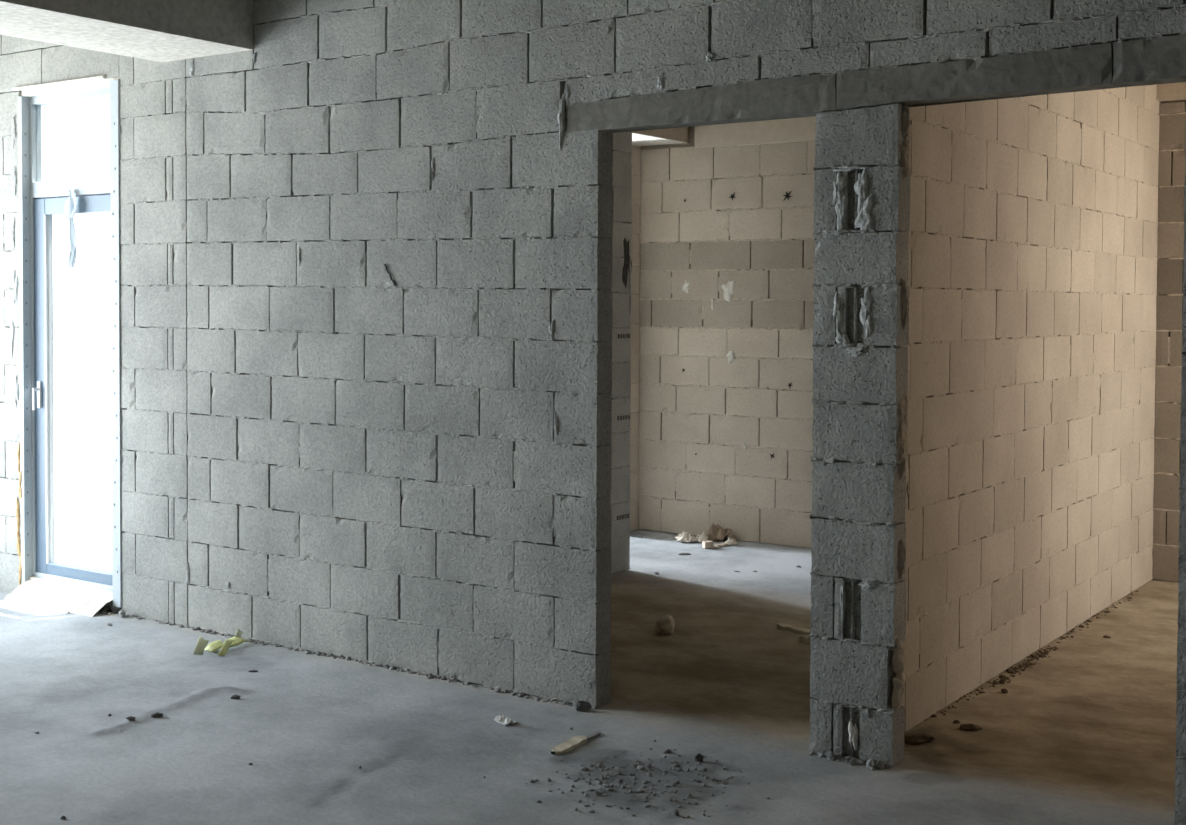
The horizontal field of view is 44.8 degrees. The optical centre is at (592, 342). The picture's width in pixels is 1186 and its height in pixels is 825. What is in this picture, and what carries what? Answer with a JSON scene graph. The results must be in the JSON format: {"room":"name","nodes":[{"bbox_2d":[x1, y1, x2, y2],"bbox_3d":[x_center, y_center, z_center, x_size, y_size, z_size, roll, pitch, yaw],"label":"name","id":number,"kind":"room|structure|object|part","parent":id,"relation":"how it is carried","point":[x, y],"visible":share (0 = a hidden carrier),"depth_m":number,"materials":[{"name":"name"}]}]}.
{"room":"unfinished building interior","nodes":[
{"label":"unfinished building interior","id":0,"kind":"room"},
{"bbox_2d":[0,529,1177,824],"bbox_3d":[-0.373,1.597,1.272,14.400,0.213,16.000,1,2,35],"label":"floor","id":1,"kind":"structure","parent":0,"point":[1086,734],"depth_m":5.21,"materials":[{"name":"concrete"}]},
{"bbox_2d":[16,601,110,614],"bbox_3d":[-2.648,1.320,7.266,0.674,0.026,0.262,1,2,35],"label":"rubble","id":2,"kind":"object","parent":1,"relation":"on","point":[103,610],"visible":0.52,"depth_m":7.13,"materials":[{"name":"grey concrete"}]},
{"bbox_2d":[109,601,121,612],"bbox_3d":[-2.362,1.308,7.155,0.088,0.055,0.072,1,2,35],"label":"lump","id":3,"kind":"object","parent":1,"relation":"on","point":[113,609],"visible":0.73,"depth_m":7.13,"materials":[{"name":"grey concrete"}]},
{"bbox_2d":[118,610,125,617],"bbox_3d":[-2.296,1.318,7.017,0.038,0.041,0.033,1,2,35],"label":"chip","id":4,"kind":"object","parent":1,"relation":"on","point":[122,612],"visible":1,"depth_m":7.01,"materials":[{"name":"grey concrete"}]},
{"bbox_2d":[151,712,162,717],"bbox_3d":[-1.617,1.379,5.342,0.040,0.019,0.027,-1,2,-43],"label":"chip","id":5,"kind":"object","parent":1,"relation":"on","point":[157,714],"visible":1,"depth_m":5.33,"materials":[{"name":"grey concrete"}]},
{"bbox_2d":[193,628,250,655],"bbox_3d":[-1.654,1.324,6.398,0.182,0.063,0.297,1,2,17],"label":"tape","id":6,"kind":"object","parent":1,"relation":"on","point":[199,649],"visible":1,"depth_m":6.35,"materials":[{"name":"yellow plastic"}]},
{"bbox_2d":[230,694,240,698],"bbox_3d":[-1.388,1.373,5.588,0.034,0.018,0.027,-1,2,-36],"label":"chip","id":7,"kind":"object","parent":1,"relation":"on","point":[235,696],"visible":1,"depth_m":5.58,"materials":[{"name":"grey concrete"}]},
{"bbox_2d":[118,614,591,708],"bbox_3d":[-1.177,1.356,6.288,2.846,0.025,0.072,1,2,35],"label":"rubble","id":8,"kind":"object","parent":1,"relation":"on","point":[497,690],"visible":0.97,"depth_m":6.09,"materials":[{"name":"grey concrete"}]},
{"bbox_2d":[494,715,516,724],"bbox_3d":[-0.321,1.383,5.290,0.058,0.026,0.087,-1,2,-40],"label":"paper","id":9,"kind":"object","parent":1,"relation":"on","point":[502,719],"visible":1,"depth_m":5.28,"materials":[{"name":"white paper"}]},
{"bbox_2d":[551,735,586,754],"bbox_3d":[-0.084,1.396,4.997,0.054,0.017,0.210,1,2,30],"label":"wood sliver","id":10,"kind":"object","parent":1,"relation":"on","point":[574,742],"visible":1,"depth_m":4.99,"materials":[{"name":"beige wood"}]},
{"bbox_2d":[574,700,591,711],"bbox_3d":[-0.039,1.375,5.460,0.069,0.039,0.035,0,2,0],"label":"stone","id":11,"kind":"object","parent":1,"relation":"on","point":[584,706],"visible":1,"depth_m":5.44,"materials":[{"name":"grey stone"}]},
{"bbox_2d":[585,731,600,740],"bbox_3d":[-0.007,1.396,5.112,0.022,0.012,0.115,1,2,35],"label":"wood offcut","id":12,"kind":"object","parent":1,"relation":"on","point":[595,734],"visible":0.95,"depth_m":5.11,"materials":[{"name":"grey wood"}]},
{"bbox_2d":[525,744,771,824],"bbox_3d":[0.216,1.409,4.633,0.803,0.020,0.765,1,2,35],"label":"crumbs","id":13,"kind":"object","parent":1,"relation":"on","point":[635,765],"visible":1,"depth_m":4.63,"materials":[{"name":"grey concrete"}]},
{"bbox_2d":[654,614,674,634],"bbox_3d":[0.344,1.312,6.718,0.097,0.093,0.097,-1,2,-26],"label":"stone","id":14,"kind":"object","parent":1,"relation":"on","point":[665,625],"visible":1,"depth_m":6.69,"materials":[{"name":"brown stone"}]},
{"bbox_2d":[674,531,707,542],"bbox_3d":[0.641,1.249,9.339,0.223,0.076,0.162,0,2,0],"label":"heap","id":15,"kind":"object","parent":1,"relation":"on","point":[683,536],"visible":0.97,"depth_m":9.29,"materials":[{"name":"beige paper"}]},
{"bbox_2d":[695,753,703,761],"bbox_3d":[0.357,1.393,4.838,0.033,0.031,0.026,0,2,-11],"label":"chip","id":16,"kind":"object","parent":1,"relation":"on","point":[698,757],"visible":1,"depth_m":4.83,"materials":[{"name":"grey concrete"}]},
{"bbox_2d":[702,541,719,548],"bbox_3d":[0.744,1.271,9.079,0.100,0.042,0.050,0,2,-17],"label":"carton","id":17,"kind":"object","parent":1,"relation":"on","point":[705,544],"visible":1,"depth_m":9.05,"materials":[{"name":"cardboard"}]},
{"bbox_2d":[707,523,736,540],"bbox_3d":[0.846,1.225,9.381,0.226,0.119,0.147,0,2,0],"label":"sack","id":18,"kind":"object","parent":1,"relation":"on","point":[716,532],"visible":0.95,"depth_m":9.35,"materials":[{"name":"brown paper"}]},
{"bbox_2d":[715,543,728,546],"bbox_3d":[0.823,1.283,9.151,0.119,0.016,0.036,-1,2,-41],"label":"strip","id":19,"kind":"object","parent":1,"relation":"on","point":[722,544],"visible":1,"depth_m":9.13,"materials":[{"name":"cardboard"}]},
{"bbox_2d":[725,537,737,544],"bbox_3d":[0.883,1.263,9.188,0.080,0.056,0.059,0,2,0],"label":"paper sheet","id":20,"kind":"object","parent":1,"relation":"on","point":[729,541],"visible":1,"depth_m":9.17,"materials":[{"name":"white paper"}]},
{"bbox_2d":[777,623,810,634],"bbox_3d":[0.966,1.347,6.763,0.052,0.020,0.263,-1,2,-40],"label":"stick","id":21,"kind":"object","parent":1,"relation":"on","point":[799,630],"visible":0.73,"depth_m":6.77,"materials":[{"name":"brown wood"}]},
{"bbox_2d":[798,634,809,643],"bbox_3d":[0.975,1.345,6.543,0.043,0.035,0.100,-1,2,-41],"label":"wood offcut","id":22,"kind":"object","parent":1,"relation":"on","point":[802,638],"visible":0.6,"depth_m":6.54,"materials":[{"name":"brown wood"}]},
{"bbox_2d":[808,750,890,769],"bbox_3d":[0.864,1.398,4.857,0.288,0.032,0.085,1,2,35],"label":"rubble","id":23,"kind":"object","parent":1,"relation":"on","point":[871,763],"visible":1,"depth_m":4.85,"materials":[{"name":"grey concrete"}]},
{"bbox_2d":[809,103,910,765],"bbox_3d":[0.909,0.300,4.884,0.324,2.216,0.119,1,2,35],"label":"wall pier","id":24,"kind":"object","parent":1,"relation":"on","point":[860,401],"visible":1,"depth_m":4.84,"materials":[{"name":"concrete"}]},
{"bbox_2d":[904,733,934,744],"bbox_3d":[1.148,1.394,5.080,0.128,0.031,0.072,0,2,-22],"label":"clod","id":25,"kind":"object","parent":1,"relation":"on","point":[920,738],"visible":0.92,"depth_m":5.06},
{"bbox_2d":[959,724,981,730],"bbox_3d":[1.370,1.393,5.226,0.083,0.022,0.048,0,2,0],"label":"clod","id":26,"kind":"object","parent":1,"relation":"on","point":[965,727],"visible":1,"depth_m":5.21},
{"bbox_2d":[923,590,1138,730],"bbox_3d":[2.064,1.367,6.481,0.104,0.019,3.091,1,2,35],"label":"rubble","id":27,"kind":"object","parent":1,"relation":"on","point":[1027,664],"visible":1,"depth_m":6.17,"materials":[{"name":"grey concrete"}]},
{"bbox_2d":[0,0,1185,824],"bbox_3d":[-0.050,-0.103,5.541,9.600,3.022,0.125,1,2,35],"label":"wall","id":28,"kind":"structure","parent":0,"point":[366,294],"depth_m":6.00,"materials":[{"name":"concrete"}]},
{"bbox_2d":[4,79,121,616],"bbox_3d":[-2.639,0.020,7.317,0.827,2.630,0.310,1,2,35],"label":"window","id":29,"kind":"structure","parent":28,"relation":"in","point":[48,583],"depth_m":7.48,"materials":[{"name":"white plastic"}]},
{"bbox_3d":[-2.897,0.274,7.499,0.025,0.150,0.046,1,2,35],"label":"handle","id":30,"kind":"part","parent":29,"relation":"part of","materials":[{"name":"white plastic"}]},
{"bbox_3d":[-2.657,1.282,7.361,0.755,0.104,0.310,1,2,35],"label":"sill","id":31,"kind":"part","parent":29,"relation":"part of","materials":[{"name":"concrete"}]},
{"bbox_3d":[-2.629,-0.031,7.358,0.735,2.530,0.060,1,2,35],"label":"frame","id":32,"kind":"part","parent":29,"relation":"part of","materials":[{"name":"white plastic"}]},
{"bbox_3d":[-2.639,0.233,7.373,0.667,1.958,0.047,1,2,35],"label":"sash","id":33,"kind":"part","parent":29,"relation":"part of","materials":[{"name":"white plastic"}]},
{"bbox_2d":[566,73,838,132],"bbox_3d":[0.389,-0.859,5.221,1.122,0.133,0.110,1,2,35],"label":"lintel","id":34,"kind":"object","parent":28,"relation":"attached to","point":[801,96],"visible":0.91,"depth_m":5.14,"materials":[{"name":"concrete"}]},
{"bbox_2d":[837,43,1119,110],"bbox_3d":[1.222,-0.847,4.641,0.903,0.136,0.110,1,2,35],"label":"lintel","id":35,"kind":"object","parent":28,"relation":"attached to","point":[1088,67],"visible":0.98,"depth_m":4.58,"materials":[{"name":"concrete"}]},
{"bbox_2d":[1112,34,1185,86],"bbox_3d":[2.747,-0.821,3.585,2.803,0.128,0.109,1,2,35],"label":"lintel","id":36,"kind":"object","parent":28,"relation":"attached to","point":[1160,60],"visible":1,"depth_m":4.28,"materials":[{"name":"concrete"}]},
{"bbox_2d":[610,131,631,573],"bbox_3d":[-0.488,-0.166,7.348,0.122,3.000,2.362,1,2,35],"label":"wall","id":37,"kind":"structure","parent":0,"point":[622,141],"depth_m":8.21,"materials":[{"name":"grey concrete"}]},
{"bbox_2d":[629,145,639,530],"bbox_3d":[-0.668,-0.248,10.256,2.205,3.000,0.295,1,2,35],"label":"wall","id":38,"kind":"structure","parent":0,"point":[635,158],"depth_m":9.71,"materials":[{"name":"beige concrete"}]},
{"bbox_2d":[637,126,815,547],"bbox_3d":[1.585,-0.203,8.992,3.450,3.000,0.214,1,2,35],"label":"wall","id":39,"kind":"structure","parent":0,"point":[727,242],"depth_m":9.37,"materials":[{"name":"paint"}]},
{"bbox_2d":[695,116,815,147],"bbox_3d":[1.811,-1.473,8.669,2.760,0.440,0.035,1,2,35],"label":"ceiling beam","id":40,"kind":"structure","parent":39,"relation":"attached to","point":[803,128],"depth_m":9.18,"materials":[{"name":"concrete"}]},
{"bbox_2d":[901,84,1159,731],"bbox_3d":[2.035,-0.135,6.611,0.204,3.000,4.015,1,2,35],"label":"wall partition","id":41,"kind":"structure","parent":0,"point":[1033,233],"depth_m":6.19,"materials":[{"name":"beige concrete"}]},
{"bbox_2d":[1153,82,1185,581],"bbox_3d":[4.571,-0.138,7.130,3.420,3.000,0.270,1,2,35],"label":"wall","id":42,"kind":"structure","parent":0,"point":[1171,96],"depth_m":8.00,"materials":[{"name":"beige concrete"}]},
{"bbox_3d":[-0.359,-1.595,1.184,14.400,0.200,16.000,1,2,35],"label":"ceiling","id":43,"kind":"structure","parent":0,"visible":0},
{"bbox_2d":[0,0,252,61],"bbox_3d":[-5.054,-1.372,1.937,0.622,0.328,11.475,1,2,35],"label":"ceiling beam","id":44,"kind":"structure","parent":43,"relation":"attached to","point":[154,30],"depth_m":6.15,"materials":[{"name":"concrete"}]},
{"bbox_2d":[632,127,687,145],"bbox_3d":[-0.630,-1.491,8.193,0.570,0.400,3.600,1,2,35],"label":"ceiling beam","id":45,"kind":"structure","parent":43,"relation":"attached to","point":[679,135],"depth_m":9.37,"materials":[{"name":"concrete"}]},
{"label":"outside","id":46,"kind":"structure","parent":0,"visible":0},
{"bbox_2d":[53,354,111,571],"bbox_3d":[1.585,1.589,11.115,70.000,0.300,100.000,1,2,35],"label":"window pane","id":47,"kind":"structure","parent":46,"point":[82,387],"depth_m":15.69,"materials":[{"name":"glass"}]}
]}

